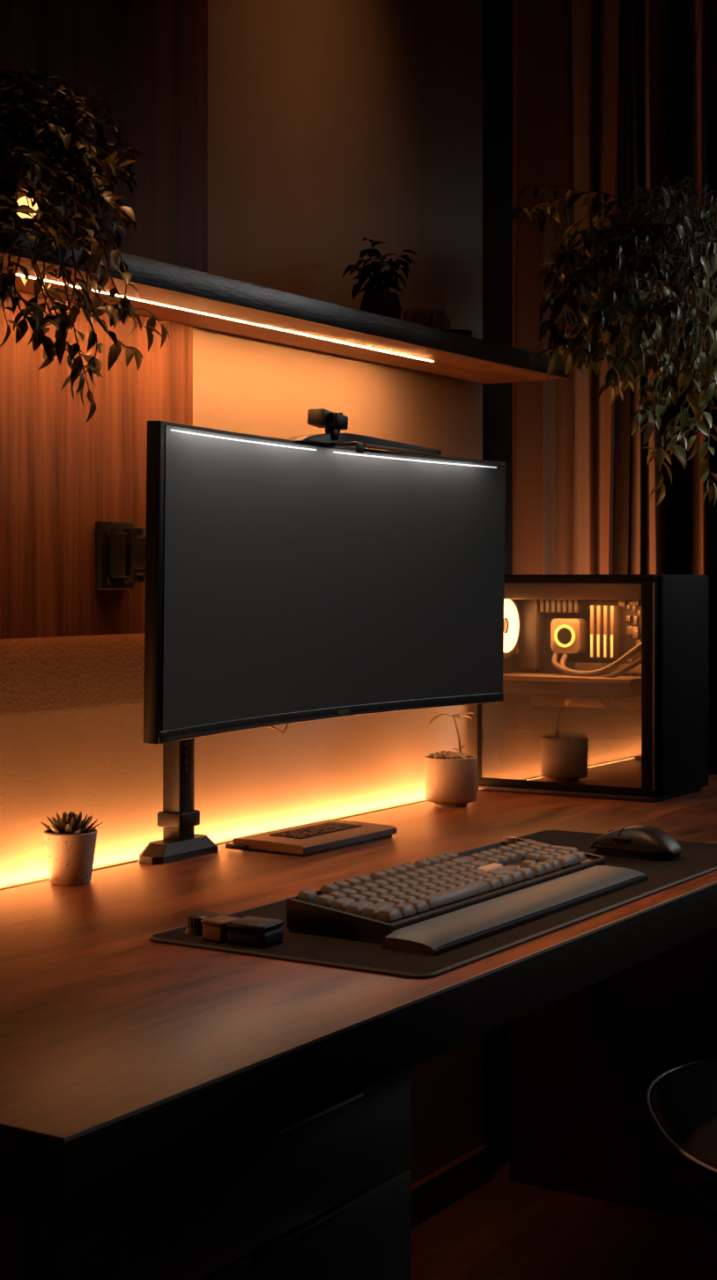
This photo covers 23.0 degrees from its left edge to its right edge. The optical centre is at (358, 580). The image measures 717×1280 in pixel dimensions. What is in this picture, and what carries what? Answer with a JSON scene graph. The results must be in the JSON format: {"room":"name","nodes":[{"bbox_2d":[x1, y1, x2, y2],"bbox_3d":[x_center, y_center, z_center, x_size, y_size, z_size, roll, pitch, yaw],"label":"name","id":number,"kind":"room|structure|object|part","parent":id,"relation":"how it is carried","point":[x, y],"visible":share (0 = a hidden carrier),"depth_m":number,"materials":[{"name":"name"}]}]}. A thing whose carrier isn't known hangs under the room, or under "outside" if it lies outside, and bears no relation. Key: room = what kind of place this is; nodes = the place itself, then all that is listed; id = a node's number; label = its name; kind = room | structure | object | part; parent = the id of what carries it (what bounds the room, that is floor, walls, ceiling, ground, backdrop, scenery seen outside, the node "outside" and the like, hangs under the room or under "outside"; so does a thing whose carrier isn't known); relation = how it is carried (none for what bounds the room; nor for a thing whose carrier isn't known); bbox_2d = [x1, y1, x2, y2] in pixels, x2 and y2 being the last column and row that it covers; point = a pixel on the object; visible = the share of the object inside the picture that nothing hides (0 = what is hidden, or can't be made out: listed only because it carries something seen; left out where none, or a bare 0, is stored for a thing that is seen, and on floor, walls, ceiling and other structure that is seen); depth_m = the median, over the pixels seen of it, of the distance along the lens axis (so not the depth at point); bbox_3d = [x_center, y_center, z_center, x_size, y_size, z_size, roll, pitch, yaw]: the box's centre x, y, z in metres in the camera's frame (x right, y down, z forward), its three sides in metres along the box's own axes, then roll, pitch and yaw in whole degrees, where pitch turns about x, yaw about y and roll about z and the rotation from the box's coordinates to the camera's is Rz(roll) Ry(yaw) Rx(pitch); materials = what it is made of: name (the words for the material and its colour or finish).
{"room":"home office","nodes":[
{"label":"home office","id":0,"kind":"room"},
{"bbox_2d":[0,0,482,1184],"bbox_3d":[-0.913,-0.225,1.424,0.120,2.550,4.020,0,0,33],"label":"wall","id":1,"kind":"structure","parent":0,"point":[333,125],"depth_m":2.63,"materials":[{"name":"paint"}]},
{"bbox_2d":[0,289,192,639],"bbox_3d":[-1.082,-0.137,1.030,0.018,0.410,3.174,0,0,33],"label":"wall panel","id":2,"kind":"object","parent":1,"relation":"attached to","point":[62,473],"depth_m":2.16,"materials":[{"name":"brown wood"}]},
{"bbox_2d":[0,0,207,272],"bbox_3d":[-1.073,-0.936,1.044,0.018,1.127,3.207,0,0,33],"label":"wall panel","id":3,"kind":"object","parent":1,"relation":"attached to","point":[154,52],"depth_m":2.28,"materials":[{"name":"brown wood"}]},
{"bbox_2d":[95,520,145,589],"bbox_3d":[-0.190,-0.032,2.245,0.292,0.086,0.098,0,0,-26],"label":"wall bracket","id":4,"kind":"object","parent":1,"relation":"attached to","point":[120,548],"depth_m":2.19,"materials":[{"name":"black metal"}]},
{"bbox_3d":[-0.233,-0.032,2.207,0.105,0.040,0.030,0,0,-2],"label":"arm","id":5,"kind":"part","parent":4,"relation":"part of","materials":[{"name":"black metal"}]},
{"bbox_3d":[-0.244,-0.010,2.206,0.075,0.005,0.026,0,0,-2],"label":"arm rail","id":6,"kind":"part","parent":4,"relation":"part of","materials":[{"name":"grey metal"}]},
{"bbox_3d":[-0.244,-0.055,2.206,0.075,0.005,0.026,0,0,-2],"label":"arm rail","id":7,"kind":"part","parent":4,"relation":"part of","materials":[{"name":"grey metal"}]},
{"bbox_2d":[0,223,568,383],"bbox_3d":[-0.235,-0.357,2.195,0.158,0.032,1.950,0,0,33],"label":"floating shelf","id":8,"kind":"object","parent":1,"relation":"attached to","point":[175,293],"visible":0.8,"depth_m":2.35,"materials":[{"name":"brown wood"}]},
{"bbox_2d":[16,196,41,232],"bbox_3d":[-0.361,-0.396,1.917,0.036,0.046,0.036,0,0,33],"label":"globe lamp","id":9,"kind":"object","parent":8,"relation":"on","point":[25,218],"visible":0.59,"depth_m":1.91,"materials":[{"name":"yellow glass"}]},
{"bbox_3d":[-0.361,-0.406,1.917,0.024,0.024,0.024,0,0,33],"label":"bulb","id":10,"kind":"part","parent":9,"relation":"part of","materials":[{"name":"orange"}]},
{"bbox_2d":[0,59,169,421],"bbox_3d":[-0.343,-0.379,1.933,0.257,0.425,0.464,0,0,33],"label":"trailing plant","id":11,"kind":"object","parent":8,"relation":"on","point":[33,145],"visible":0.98,"depth_m":1.87,"materials":[{"name":"green plant"}]},
{"bbox_3d":[-0.392,-0.418,1.963,0.116,0.090,0.116,0,0,33],"label":"pot","id":12,"kind":"part","parent":11,"relation":"part of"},
{"bbox_2d":[342,237,418,319],"bbox_3d":[0.039,-0.438,2.632,0.112,0.131,0.124,0,0,-17],"label":"potted plant","id":13,"kind":"object","parent":8,"relation":"on","point":[378,301],"visible":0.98,"depth_m":2.61,"materials":[{"name":"green plant"}]},
{"bbox_3d":[0.033,-0.401,2.629,0.064,0.055,0.064,0,0,33],"label":"pot","id":14,"kind":"part","parent":13,"relation":"part of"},
{"bbox_2d":[444,329,472,336],"bbox_3d":[0.154,-0.386,2.819,0.058,0.026,0.058,0,0,33],"label":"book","id":15,"kind":"object","parent":8,"relation":"on","point":[468,333],"visible":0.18,"depth_m":2.79,"materials":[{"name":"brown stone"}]},
{"bbox_2d":[411,1144,489,1228],"bbox_3d":[-0.857,1.019,1.388,0.014,0.062,4.020,0,0,33],"label":"baseboard","id":16,"kind":"structure","parent":1,"relation":"attached to","point":[445,1186],"depth_m":2.96,"materials":[{"name":"black wood"}]},
{"bbox_2d":[482,0,512,1170],"bbox_3d":[0.199,-0.225,3.180,0.108,2.550,0.136,0,0,33],"label":"trim","id":17,"kind":"structure","parent":1,"relation":"attached to","point":[496,14],"depth_m":3.16,"materials":[{"name":"paint"}]},
{"bbox_2d":[424,755,477,807],"bbox_3d":[0.148,0.321,2.824,0.085,0.078,0.085,0,0,33],"label":"pot","id":18,"kind":"object","parent":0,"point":[450,781],"depth_m":2.79,"materials":[{"name":"ceramic"}]},
{"bbox_2d":[411,1159,716,1279],"bbox_3d":[1.220,1.075,1.357,4.600,0.050,6.200,0,0,33],"label":"floor","id":19,"kind":"structure","parent":0,"point":[503,1229],"depth_m":2.81,"materials":[{"name":"brown wood"}]},
{"bbox_2d":[0,1066,411,1279],"bbox_3d":[-0.335,0.734,1.532,0.655,0.632,0.471,0,0,33],"label":"base cabinet","id":20,"kind":"object","parent":19,"relation":"on","point":[325,1193],"visible":0.59,"depth_m":1.38,"materials":[{"name":"black laminate"}]},
{"bbox_3d":[-0.047,0.523,1.416,0.008,0.003,0.120,0,0,33],"label":"handle","id":21,"kind":"part","parent":20,"relation":"part of","materials":[{"name":"grey metal"}]},
{"bbox_3d":[-0.085,0.576,1.373,0.018,0.106,0.465,0,0,33],"label":"drawer","id":22,"kind":"part","parent":20,"relation":"part of","materials":[{"name":"black laminate"}]},
{"bbox_3d":[-0.039,0.424,1.411,0.026,0.003,0.120,0,0,33],"label":"handle","id":23,"kind":"part","parent":20,"relation":"part of","materials":[{"name":"grey metal"}]},
{"bbox_2d":[0,773,716,1224],"bbox_3d":[0.131,0.388,2.275,0.682,0.057,2.263,0,0,33],"label":"desktop","id":24,"kind":"structure","parent":20,"relation":"on","point":[129,1062],"depth_m":1.55,"materials":[{"name":"brown wood"}]},
{"bbox_2d":[39,810,103,885],"bbox_3d":[-0.346,0.318,2.104,0.079,0.084,0.076,0,0,33],"label":"succulent plant","id":25,"kind":"object","parent":24,"relation":"on","point":[69,845],"visible":1,"depth_m":2.08,"materials":[{"name":"green plant"}]},
{"bbox_3d":[-0.344,0.329,2.105,0.064,0.062,0.064,0,0,33],"label":"pot","id":26,"kind":"part","parent":25,"relation":"part of","materials":[{"name":"ceramic"}]},
{"bbox_2d":[138,737,218,864],"bbox_3d":[-0.187,0.195,2.280,0.140,0.330,0.158,0,0,33],"label":"monitor stand","id":27,"kind":"object","parent":24,"relation":"on","point":[178,820],"visible":0.28,"depth_m":2.28,"materials":[{"name":"black plastic"}]},
{"bbox_3d":[-0.234,0.355,2.297,0.041,0.009,0.136,0,0,33],"label":"foot plate","id":28,"kind":"part","parent":27,"relation":"part of","materials":[{"name":"black plastic"}]},
{"bbox_2d":[143,419,505,744],"bbox_3d":[-0.031,0.005,2.321,0.076,0.370,0.828,1,0,32],"label":"monitor","id":29,"kind":"object","parent":27,"relation":"attached to","point":[288,581],"visible":1,"depth_m":2.28,"materials":[{"name":"black plastic"}]},
{"bbox_2d":[307,408,363,453],"bbox_3d":[-0.027,-0.195,2.290,0.056,0.056,0.068,0,0,33],"label":"webcam","id":30,"kind":"object","parent":29,"relation":"attached to","point":[333,422],"visible":1,"depth_m":2.29,"materials":[{"name":"black plastic"}]},
{"bbox_2d":[288,433,441,456],"bbox_3d":[0.012,-0.188,2.400,0.028,0.017,0.361,0,0,33],"label":"light bar","id":31,"kind":"object","parent":29,"relation":"on","point":[369,442],"visible":0.92,"depth_m":2.38,"materials":[{"name":"black plastic"}]},
{"bbox_2d":[365,444,438,456],"bbox_3d":[0.062,-0.182,2.455,0.002,0.005,0.195,0,0,33],"label":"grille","id":32,"kind":"object","parent":31,"relation":"attached to","point":[402,448],"depth_m":2.46,"materials":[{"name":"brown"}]},
{"bbox_2d":[225,819,397,856],"bbox_3d":[-0.062,0.351,2.418,0.125,0.019,0.234,0,0,34],"label":"notebook","id":33,"kind":"object","parent":24,"relation":"on","point":[309,839],"visible":1,"depth_m":2.37,"materials":[{"name":"brown"}]},
{"bbox_3d":[-0.058,0.343,2.426,0.052,0.002,0.150,0,0,34],"label":"vent panel","id":34,"kind":"part","parent":33,"relation":"part of","materials":[{"name":"black plastic"}]},
{"bbox_2d":[148,830,716,978],"bbox_3d":[0.166,0.349,2.057,0.329,0.022,0.908,0,0,33],"label":"desk mat","id":35,"kind":"object","parent":24,"relation":"on","point":[696,858],"depth_m":1.77,"materials":[{"name":"grey fabric"}]},
{"bbox_3d":[-0.157,0.347,1.788,0.038,0.018,0.038,0,0,33],"label":"control dial","id":36,"kind":"part","parent":35,"relation":"part of","materials":[{"name":"black metal"}]},
{"bbox_2d":[200,915,239,942],"bbox_3d":[-0.136,0.346,1.752,0.029,0.020,0.031,0,0,41],"label":"box","id":37,"kind":"object","parent":35,"relation":"on","point":[215,929],"visible":0.84,"depth_m":1.74,"materials":[{"name":"wood"}]},
{"bbox_3d":[-0.136,0.338,1.752,0.029,0.004,0.031,0,0,41],"label":"lid","id":38,"kind":"part","parent":37,"relation":"part of","materials":[{"name":"brown wood"}]},
{"bbox_2d":[226,916,283,947],"bbox_3d":[-0.102,0.346,1.735,0.044,0.022,0.040,0,0,28],"label":"case","id":39,"kind":"object","parent":35,"relation":"on","point":[247,930],"visible":1,"depth_m":1.72,"materials":[{"name":"black rubber"}]},
{"bbox_3d":[-0.102,0.338,1.735,0.044,0.006,0.040,0,0,29],"label":"lid","id":40,"kind":"part","parent":39,"relation":"part of","materials":[{"name":"black leather"}]},
{"bbox_2d":[286,836,604,943],"bbox_3d":[0.115,0.337,1.972,0.124,0.039,0.507,0,0,33],"label":"keyboard","id":41,"kind":"object","parent":35,"relation":"on","point":[360,908],"visible":1,"depth_m":1.88,"materials":[{"name":"grey plastic"}]},
{"bbox_3d":[0.166,0.340,1.939,0.003,0.003,0.497,0,0,33],"label":"trim","id":42,"kind":"part","parent":41,"relation":"part of","materials":[{"name":"grey plastic"}]},
{"bbox_3d":[0.189,0.324,2.187,0.017,0.012,0.017,0,0,33],"label":"volume knob","id":43,"kind":"part","parent":41,"relation":"part of","materials":[{"name":"brown metal"}]},
{"bbox_2d":[381,865,647,956],"bbox_3d":[0.184,0.348,1.904,0.060,0.016,0.508,0,0,33],"label":"palm rest","id":44,"kind":"object","parent":35,"relation":"on","point":[451,930],"visible":1,"depth_m":1.84,"materials":[{"name":"grey leather"}]},
{"bbox_2d":[589,824,681,860],"bbox_3d":[0.361,0.337,2.285,0.119,0.040,0.064,0,0,39],"label":"computer mouse","id":45,"kind":"object","parent":35,"relation":"on","point":[636,842],"visible":1,"depth_m":2.26,"materials":[{"name":"black plastic"}]},
{"bbox_2d":[424,712,477,807],"bbox_3d":[0.148,0.284,2.826,0.085,0.152,0.089,0,0,-1],"label":"potted plant","id":46,"kind":"object","parent":24,"relation":"on","point":[450,777],"visible":1,"depth_m":2.79,"materials":[{"name":"ceramic"}]},
{"bbox_3d":[0.152,0.245,2.829,0.004,0.070,0.081,0,0,32],"label":"stem","id":47,"kind":"part","parent":46,"relation":"part of","materials":[{"name":"green plant"}]},
{"bbox_2d":[477,573,707,802],"bbox_3d":[0.400,0.173,3.029,0.340,0.373,0.243,0,0,33],"label":"computer tower","id":48,"kind":"object","parent":24,"relation":"on","point":[605,676],"visible":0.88,"depth_m":3.00,"materials":[{"name":"black paint"}]},
{"bbox_2d":[537,599,583,612],"bbox_3d":[0.351,0.038,3.079,0.084,0.033,0.027,0,0,33],"label":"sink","id":49,"kind":"object","parent":48,"relation":"in","point":[544,606],"depth_m":3.06,"materials":[{"name":"brown"}]},
{"bbox_3d":[0.377,0.095,3.075,0.088,0.092,0.008,0,0,33],"label":"socket frame","id":50,"kind":"part","parent":48,"relation":"part of","materials":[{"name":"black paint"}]},
{"bbox_2d":[518,668,640,735],"bbox_3d":[0.407,0.171,3.065,0.284,0.331,0.004,0,0,33],"label":"tray","id":51,"kind":"object","parent":48,"relation":"on","point":[537,712],"depth_m":3.08,"materials":[{"name":"brown"}]},
{"bbox_2d":[589,634,592,656],"bbox_3d":[0.400,0.111,3.020,0.004,0.038,0.002,0,0,33],"label":"light","id":52,"kind":"object","parent":48,"relation":"on","point":[591,636],"depth_m":3.02,"materials":[{"name":"yellow plastic"}]},
{"bbox_2d":[596,634,599,656],"bbox_3d":[0.410,0.111,3.013,0.004,0.038,0.002,0,0,33],"label":"light","id":53,"kind":"object","parent":48,"relation":"on","point":[598,636],"depth_m":3.01,"materials":[{"name":"yellow plastic"}]},
{"bbox_2d":[603,634,605,657],"bbox_3d":[0.421,0.111,3.006,0.004,0.038,0.002,0,0,33],"label":"light","id":54,"kind":"object","parent":48,"relation":"on","point":[604,636],"depth_m":3.01,"materials":[{"name":"yellow plastic"}]},
{"bbox_2d":[610,634,612,657],"bbox_3d":[0.431,0.111,3.000,0.004,0.038,0.002,0,0,33],"label":"light","id":55,"kind":"object","parent":48,"relation":"on","point":[611,636],"depth_m":3.00,"materials":[{"name":"yellow plastic"}]},
{"bbox_3d":[0.479,0.171,2.857,0.002,0.336,0.002,0,0,33],"label":"glass trim","id":56,"kind":"part","parent":48,"relation":"part of","materials":[{"name":"black metal"}]},
{"bbox_3d":[0.539,0.172,2.962,0.026,0.364,0.206,0,0,33],"label":"panel","id":57,"kind":"part","parent":48,"relation":"part of","materials":[{"name":"black paint"}]},
{"bbox_2d":[645,1058,716,1212],"bbox_3d":[0.609,0.550,1.945,0.594,1.000,0.659,0,0,0],"label":"office chair","id":58,"kind":"object","parent":19,"relation":"on","point":[681,1107],"visible":1,"depth_m":1.94,"materials":[{"name":"black leather"}]},
{"bbox_3d":[1.220,-1.525,1.357,4.600,0.050,6.200,0,0,33],"label":"ceiling","id":59,"kind":"structure","parent":0,"visible":0},
{"bbox_2d":[511,0,716,507],"bbox_3d":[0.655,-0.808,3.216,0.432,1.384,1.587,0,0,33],"label":"hanging plant","id":60,"kind":"object","parent":59,"relation":"hanging from","point":[688,261],"visible":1,"depth_m":2.74,"materials":[{"name":"green plant"}]},
{"bbox_3d":[0.582,-0.497,2.960,0.132,0.079,0.132,0,0,33],"label":"pot","id":61,"kind":"part","parent":60,"relation":"part of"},
{"bbox_3d":[0.594,-1.016,2.957,0.102,0.967,0.110,0,0,33],"label":"hanger cord","id":62,"kind":"part","parent":60,"relation":"part of","materials":[{"name":"black plastic"}]},
{"bbox_2d":[512,0,716,774],"bbox_3d":[0.755,-0.234,4.165,0.276,2.529,2.358,0,0,37],"label":"curtain","id":63,"kind":"object","parent":59,"relation":"hanging from","point":[601,88],"visible":0.31,"depth_m":3.75,"materials":[{"name":"fabric"}]}
]}

